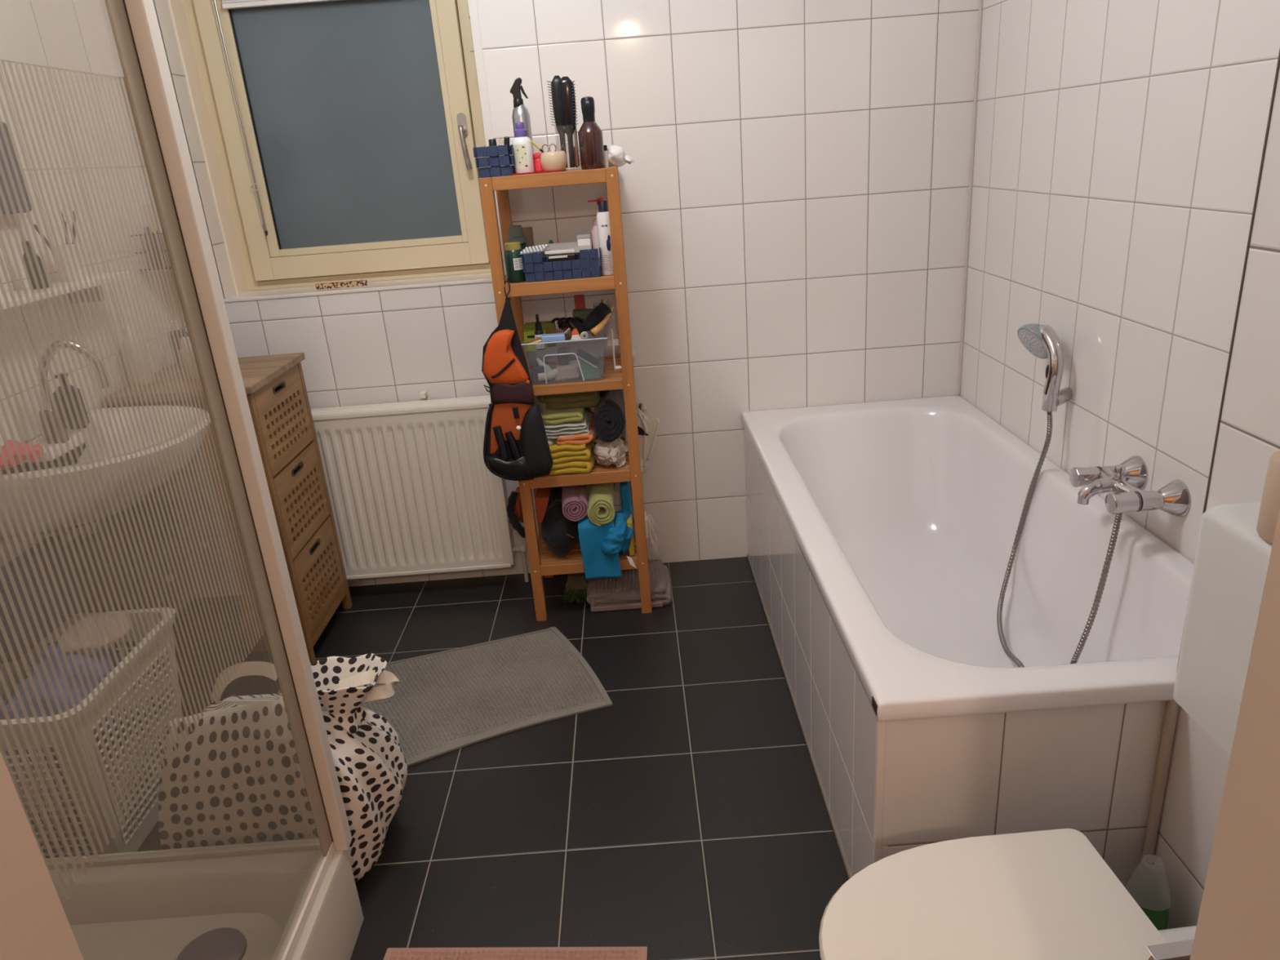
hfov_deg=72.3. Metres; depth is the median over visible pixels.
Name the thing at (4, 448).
cloth
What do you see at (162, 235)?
bottle
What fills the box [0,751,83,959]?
trim
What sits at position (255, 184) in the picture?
blind cord
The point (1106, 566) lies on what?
shower hose
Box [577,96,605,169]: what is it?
bottle
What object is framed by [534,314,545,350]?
dropper bottle
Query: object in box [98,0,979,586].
wall
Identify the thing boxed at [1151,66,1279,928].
wall
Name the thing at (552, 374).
tube
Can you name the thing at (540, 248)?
card
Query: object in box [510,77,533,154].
spray bottle
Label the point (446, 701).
bath mat
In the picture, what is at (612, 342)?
clip
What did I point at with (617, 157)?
bag
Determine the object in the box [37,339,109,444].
tap
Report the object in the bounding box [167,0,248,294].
trim
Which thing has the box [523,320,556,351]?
carton
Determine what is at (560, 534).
pouch
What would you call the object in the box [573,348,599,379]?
card
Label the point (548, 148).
scissors
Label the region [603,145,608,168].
tube
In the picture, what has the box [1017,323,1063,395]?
shower
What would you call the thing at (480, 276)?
window sill
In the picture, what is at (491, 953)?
bath mat
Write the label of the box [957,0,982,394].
trim
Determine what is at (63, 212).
toothbrush
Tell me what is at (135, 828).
laundry basket
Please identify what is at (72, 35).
wall
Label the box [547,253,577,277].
case
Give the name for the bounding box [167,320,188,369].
toiletry bottle
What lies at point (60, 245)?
tumbler
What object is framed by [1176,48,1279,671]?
trim
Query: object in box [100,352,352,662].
drawer cabinet
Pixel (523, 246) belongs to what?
bottle
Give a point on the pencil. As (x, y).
(531, 141)
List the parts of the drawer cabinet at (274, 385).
panel, leg, drawer, drawer, drawer, leg, rail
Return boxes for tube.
[537,368,559,381]
[570,328,582,339]
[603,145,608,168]
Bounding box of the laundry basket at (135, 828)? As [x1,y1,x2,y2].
[0,607,182,858]
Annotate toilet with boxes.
[818,828,1196,959]
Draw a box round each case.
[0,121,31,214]
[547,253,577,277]
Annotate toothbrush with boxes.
[26,213,50,248]
[61,210,71,244]
[71,209,81,244]
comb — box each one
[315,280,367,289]
[512,406,519,418]
[544,248,574,253]
[573,121,579,166]
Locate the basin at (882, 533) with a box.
[741,395,1194,721]
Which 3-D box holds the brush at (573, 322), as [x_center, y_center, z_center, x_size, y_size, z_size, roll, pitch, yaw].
[-0.185,-0.452,2.622,0.035,0.052,0.110,-11,22,-17]
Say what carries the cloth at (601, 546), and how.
on the shelf rack
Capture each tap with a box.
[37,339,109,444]
[1069,455,1190,517]
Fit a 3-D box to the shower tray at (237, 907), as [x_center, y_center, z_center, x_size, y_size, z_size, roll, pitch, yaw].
[-0.980,0.990,1.367,0.836,0.190,0.868,-4,21,0]
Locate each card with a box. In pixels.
[519,244,549,254]
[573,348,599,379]
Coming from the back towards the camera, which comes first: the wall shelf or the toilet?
the wall shelf
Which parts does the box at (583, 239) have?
box lid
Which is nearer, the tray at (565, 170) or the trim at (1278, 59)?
the trim at (1278, 59)
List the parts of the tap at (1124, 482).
spout, diverter knob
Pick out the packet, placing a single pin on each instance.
(580, 302)
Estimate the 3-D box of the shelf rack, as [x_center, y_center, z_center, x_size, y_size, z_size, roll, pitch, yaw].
[-0.205,-0.255,2.809,0.382,1.388,0.345,-4,21,0]
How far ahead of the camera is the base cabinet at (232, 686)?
2.31 m
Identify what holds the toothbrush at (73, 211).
in the tumbler
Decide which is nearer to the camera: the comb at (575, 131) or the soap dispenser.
the soap dispenser
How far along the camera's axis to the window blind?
2.70 m
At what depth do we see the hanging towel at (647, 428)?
2.99 m
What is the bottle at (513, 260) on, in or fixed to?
on the shelf rack
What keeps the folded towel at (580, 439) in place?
on the folded towel at (571, 458)
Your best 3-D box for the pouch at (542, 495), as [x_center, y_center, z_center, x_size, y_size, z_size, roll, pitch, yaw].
[-0.310,0.073,2.851,0.052,0.090,0.139,-4,21,0]
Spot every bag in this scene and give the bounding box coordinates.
[158,653,412,883]
[481,280,553,480]
[506,485,525,537]
[607,144,635,167]
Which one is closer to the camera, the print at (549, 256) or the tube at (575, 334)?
the print at (549, 256)
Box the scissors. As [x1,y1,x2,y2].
[542,143,556,151]
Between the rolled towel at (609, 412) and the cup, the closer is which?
the cup
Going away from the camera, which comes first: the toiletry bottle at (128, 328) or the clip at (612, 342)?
the toiletry bottle at (128, 328)
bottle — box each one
[121,325,153,385]
[142,226,162,267]
[160,231,170,266]
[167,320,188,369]
[178,336,199,379]
[488,138,501,174]
[503,241,525,282]
[505,431,521,460]
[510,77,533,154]
[511,121,534,173]
[520,243,526,250]
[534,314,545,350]
[536,357,551,372]
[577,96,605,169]
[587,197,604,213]
[591,218,599,267]
[1124,854,1172,929]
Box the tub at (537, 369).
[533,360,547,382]
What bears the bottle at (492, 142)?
in the woven basket at (485, 171)
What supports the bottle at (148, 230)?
on the wire caddy
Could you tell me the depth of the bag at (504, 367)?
2.61 m
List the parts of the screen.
rail, corner post, rail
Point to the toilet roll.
(1269, 508)
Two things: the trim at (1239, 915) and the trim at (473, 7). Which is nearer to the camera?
the trim at (1239, 915)
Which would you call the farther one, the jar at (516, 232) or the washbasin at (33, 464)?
the jar at (516, 232)
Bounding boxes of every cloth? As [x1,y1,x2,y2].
[0,444,45,472]
[0,535,83,662]
[577,481,634,579]
[591,434,627,466]
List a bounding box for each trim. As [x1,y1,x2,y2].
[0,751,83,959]
[151,0,506,302]
[153,0,235,298]
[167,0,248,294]
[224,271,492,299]
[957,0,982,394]
[1137,699,1179,884]
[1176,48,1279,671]
[1190,508,1279,959]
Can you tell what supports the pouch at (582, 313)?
in the storage box at (528, 355)
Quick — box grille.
[311,395,491,416]
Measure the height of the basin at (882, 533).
0.410 m
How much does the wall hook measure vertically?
0.019 m
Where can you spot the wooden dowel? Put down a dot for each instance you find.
(538, 340)
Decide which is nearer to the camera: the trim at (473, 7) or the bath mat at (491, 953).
the bath mat at (491, 953)
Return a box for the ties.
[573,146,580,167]
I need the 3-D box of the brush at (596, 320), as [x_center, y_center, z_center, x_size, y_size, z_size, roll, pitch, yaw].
[-0.115,-0.488,2.618,0.107,0.101,0.091,-14,23,-25]
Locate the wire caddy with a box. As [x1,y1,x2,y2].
[130,230,171,271]
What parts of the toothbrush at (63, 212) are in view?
handle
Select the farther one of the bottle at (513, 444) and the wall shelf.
the bottle at (513, 444)
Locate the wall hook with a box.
[639,403,647,411]
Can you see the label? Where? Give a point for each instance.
(629, 558)
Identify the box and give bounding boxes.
[520,325,608,383]
[522,226,534,247]
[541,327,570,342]
[557,347,568,365]
[576,232,592,271]
[626,506,634,555]
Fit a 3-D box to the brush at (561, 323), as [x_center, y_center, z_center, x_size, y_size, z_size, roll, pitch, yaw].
[-0.213,-0.479,2.694,0.121,0.048,0.046,-4,21,0]
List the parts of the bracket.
bracket arm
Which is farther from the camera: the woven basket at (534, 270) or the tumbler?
the woven basket at (534, 270)
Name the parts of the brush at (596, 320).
wooden handle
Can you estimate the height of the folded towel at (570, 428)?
0.044 m
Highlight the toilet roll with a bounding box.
[1256,449,1279,544]
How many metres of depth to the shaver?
2.62 m
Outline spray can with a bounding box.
[595,200,613,275]
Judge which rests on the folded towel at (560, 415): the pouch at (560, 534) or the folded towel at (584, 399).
the folded towel at (584, 399)
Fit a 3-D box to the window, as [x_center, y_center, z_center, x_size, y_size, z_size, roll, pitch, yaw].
[-0.933,-1.182,2.799,0.950,1.088,0.235,-4,21,0]
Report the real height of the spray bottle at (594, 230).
0.155 m
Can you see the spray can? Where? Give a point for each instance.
(602, 215)
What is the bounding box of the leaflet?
[537,240,591,255]
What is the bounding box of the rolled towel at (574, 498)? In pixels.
[561,484,587,520]
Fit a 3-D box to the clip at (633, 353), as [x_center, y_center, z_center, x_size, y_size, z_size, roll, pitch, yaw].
[-0.021,-0.415,2.862,0.012,0.022,0.015,-4,21,0]
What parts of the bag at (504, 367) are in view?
panel, hanging cord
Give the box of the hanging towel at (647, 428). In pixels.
[624,408,659,471]
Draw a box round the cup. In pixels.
[540,151,567,171]
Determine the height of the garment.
0.075 m
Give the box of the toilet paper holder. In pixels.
[1146,938,1194,959]
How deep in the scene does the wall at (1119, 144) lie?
1.98 m
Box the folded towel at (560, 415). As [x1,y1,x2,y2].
[542,404,584,425]
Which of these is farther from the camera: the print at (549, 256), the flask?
the print at (549, 256)
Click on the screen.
(147, 81)
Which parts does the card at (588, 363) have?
dark panel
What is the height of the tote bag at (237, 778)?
0.564 m
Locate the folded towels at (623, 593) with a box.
[586,559,671,612]
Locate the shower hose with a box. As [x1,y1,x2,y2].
[996,411,1122,667]
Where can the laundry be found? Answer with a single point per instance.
(20, 712)
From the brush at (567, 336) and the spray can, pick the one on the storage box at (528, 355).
the brush at (567, 336)
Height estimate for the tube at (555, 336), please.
0.038 m
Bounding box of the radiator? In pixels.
[311,391,528,582]
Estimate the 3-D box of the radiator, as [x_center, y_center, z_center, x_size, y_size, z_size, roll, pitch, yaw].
[-0.781,0.057,3.054,0.727,0.714,0.121,-4,21,0]
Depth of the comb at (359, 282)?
2.92 m
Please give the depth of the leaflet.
2.55 m
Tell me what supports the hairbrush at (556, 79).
in the jar
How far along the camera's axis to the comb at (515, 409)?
2.61 m
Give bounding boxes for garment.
[60,613,130,652]
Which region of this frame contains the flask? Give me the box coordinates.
[21,240,48,289]
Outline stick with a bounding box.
[524,337,541,343]
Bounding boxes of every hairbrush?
[546,75,568,168]
[557,76,577,167]
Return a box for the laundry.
[13,642,152,776]
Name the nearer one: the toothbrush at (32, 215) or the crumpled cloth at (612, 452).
the toothbrush at (32, 215)
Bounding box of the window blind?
[222,0,341,9]
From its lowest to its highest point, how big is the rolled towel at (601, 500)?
0.138 m
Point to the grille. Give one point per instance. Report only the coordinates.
(480, 402)
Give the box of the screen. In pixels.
[0,0,351,959]
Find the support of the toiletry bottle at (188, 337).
on the drawer cabinet at (274, 385)
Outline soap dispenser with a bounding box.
[53,373,89,428]
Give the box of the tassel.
[644,511,658,555]
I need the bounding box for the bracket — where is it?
[1041,386,1072,411]
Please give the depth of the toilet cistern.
1.15 m
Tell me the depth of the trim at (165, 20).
2.74 m
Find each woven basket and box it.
[472,144,515,177]
[521,243,601,282]
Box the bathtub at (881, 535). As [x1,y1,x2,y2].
[741,395,1194,890]
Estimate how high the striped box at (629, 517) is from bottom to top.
0.119 m
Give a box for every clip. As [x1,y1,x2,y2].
[607,328,621,370]
[631,349,635,356]
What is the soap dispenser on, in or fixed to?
on the washbasin at (33, 464)
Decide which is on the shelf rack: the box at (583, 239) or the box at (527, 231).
the box at (527, 231)
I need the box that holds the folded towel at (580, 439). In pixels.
[556,413,594,446]
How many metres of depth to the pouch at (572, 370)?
2.64 m
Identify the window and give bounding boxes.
[182,0,490,290]
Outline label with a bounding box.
[626,555,636,568]
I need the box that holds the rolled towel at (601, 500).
[587,482,615,526]
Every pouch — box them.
[534,487,551,522]
[537,495,578,554]
[555,358,581,379]
[572,308,594,330]
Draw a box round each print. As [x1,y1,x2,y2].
[514,258,522,268]
[548,255,567,258]
[603,255,611,271]
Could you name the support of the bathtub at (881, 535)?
on the floor
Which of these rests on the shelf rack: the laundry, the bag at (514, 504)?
the bag at (514, 504)
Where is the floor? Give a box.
[137,556,848,959]
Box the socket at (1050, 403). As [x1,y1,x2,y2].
[1041,393,1059,411]
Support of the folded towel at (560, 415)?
on the folded towel at (570, 428)
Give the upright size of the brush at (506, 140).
0.095 m
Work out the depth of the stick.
2.59 m
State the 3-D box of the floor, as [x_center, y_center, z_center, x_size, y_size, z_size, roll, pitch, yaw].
[-0.085,1.263,0.811,2.789,0.060,5.200,-4,21,0]
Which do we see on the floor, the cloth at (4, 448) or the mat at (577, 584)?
the mat at (577, 584)
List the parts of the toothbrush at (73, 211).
handle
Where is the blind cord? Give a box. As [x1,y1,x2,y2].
[211,0,267,235]
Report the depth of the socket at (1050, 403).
2.23 m
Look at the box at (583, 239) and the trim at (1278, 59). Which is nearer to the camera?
the trim at (1278, 59)
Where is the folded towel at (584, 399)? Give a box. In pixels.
[537,391,600,410]
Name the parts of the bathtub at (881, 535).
panel, corner trim, panel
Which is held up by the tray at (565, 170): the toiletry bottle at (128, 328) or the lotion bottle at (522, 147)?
the lotion bottle at (522, 147)
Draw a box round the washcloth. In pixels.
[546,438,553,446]
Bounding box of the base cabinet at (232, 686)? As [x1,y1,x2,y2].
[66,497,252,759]
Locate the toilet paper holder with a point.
(1179, 950)
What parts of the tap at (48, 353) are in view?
spout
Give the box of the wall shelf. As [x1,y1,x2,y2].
[0,271,133,310]
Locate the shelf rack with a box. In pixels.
[479,166,652,621]
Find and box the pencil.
[529,140,544,152]
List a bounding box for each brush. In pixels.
[497,136,510,165]
[544,327,573,339]
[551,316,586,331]
[568,317,588,339]
[582,298,613,336]
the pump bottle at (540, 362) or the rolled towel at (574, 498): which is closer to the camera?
the pump bottle at (540, 362)
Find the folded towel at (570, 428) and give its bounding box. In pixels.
[543,407,591,438]
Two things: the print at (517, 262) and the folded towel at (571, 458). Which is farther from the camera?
the folded towel at (571, 458)
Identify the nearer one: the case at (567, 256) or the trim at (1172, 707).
the trim at (1172, 707)
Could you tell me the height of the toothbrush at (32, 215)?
0.160 m
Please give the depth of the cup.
2.42 m
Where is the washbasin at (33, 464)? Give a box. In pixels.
[0,405,211,542]
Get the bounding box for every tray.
[49,849,364,959]
[511,168,567,175]
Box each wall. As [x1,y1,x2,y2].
[0,0,182,825]
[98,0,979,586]
[960,0,1279,563]
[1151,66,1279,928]
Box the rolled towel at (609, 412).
[593,389,625,440]
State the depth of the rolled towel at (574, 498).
2.76 m
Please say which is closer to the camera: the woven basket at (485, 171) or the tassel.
the woven basket at (485, 171)
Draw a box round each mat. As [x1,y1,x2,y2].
[361,626,613,764]
[382,946,647,959]
[561,573,588,603]
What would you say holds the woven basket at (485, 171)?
on the shelf rack
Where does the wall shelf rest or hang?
attached to the wall at (72, 35)
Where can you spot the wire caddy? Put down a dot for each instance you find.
(165, 264)
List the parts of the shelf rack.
post, post, rail, rail, rail, rail, rail, rail, rail, post, post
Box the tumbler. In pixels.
[49,243,84,282]
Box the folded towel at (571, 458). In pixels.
[547,430,595,475]
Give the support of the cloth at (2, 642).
hanging from the washbasin at (33, 464)
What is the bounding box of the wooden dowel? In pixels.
[528,339,542,346]
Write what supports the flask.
on the wall shelf
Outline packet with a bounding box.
[573,294,585,310]
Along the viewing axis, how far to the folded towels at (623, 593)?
2.92 m
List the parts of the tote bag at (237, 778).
handle, handle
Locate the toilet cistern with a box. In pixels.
[1173,500,1272,755]
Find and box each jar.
[506,225,527,250]
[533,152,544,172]
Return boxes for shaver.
[493,425,509,460]

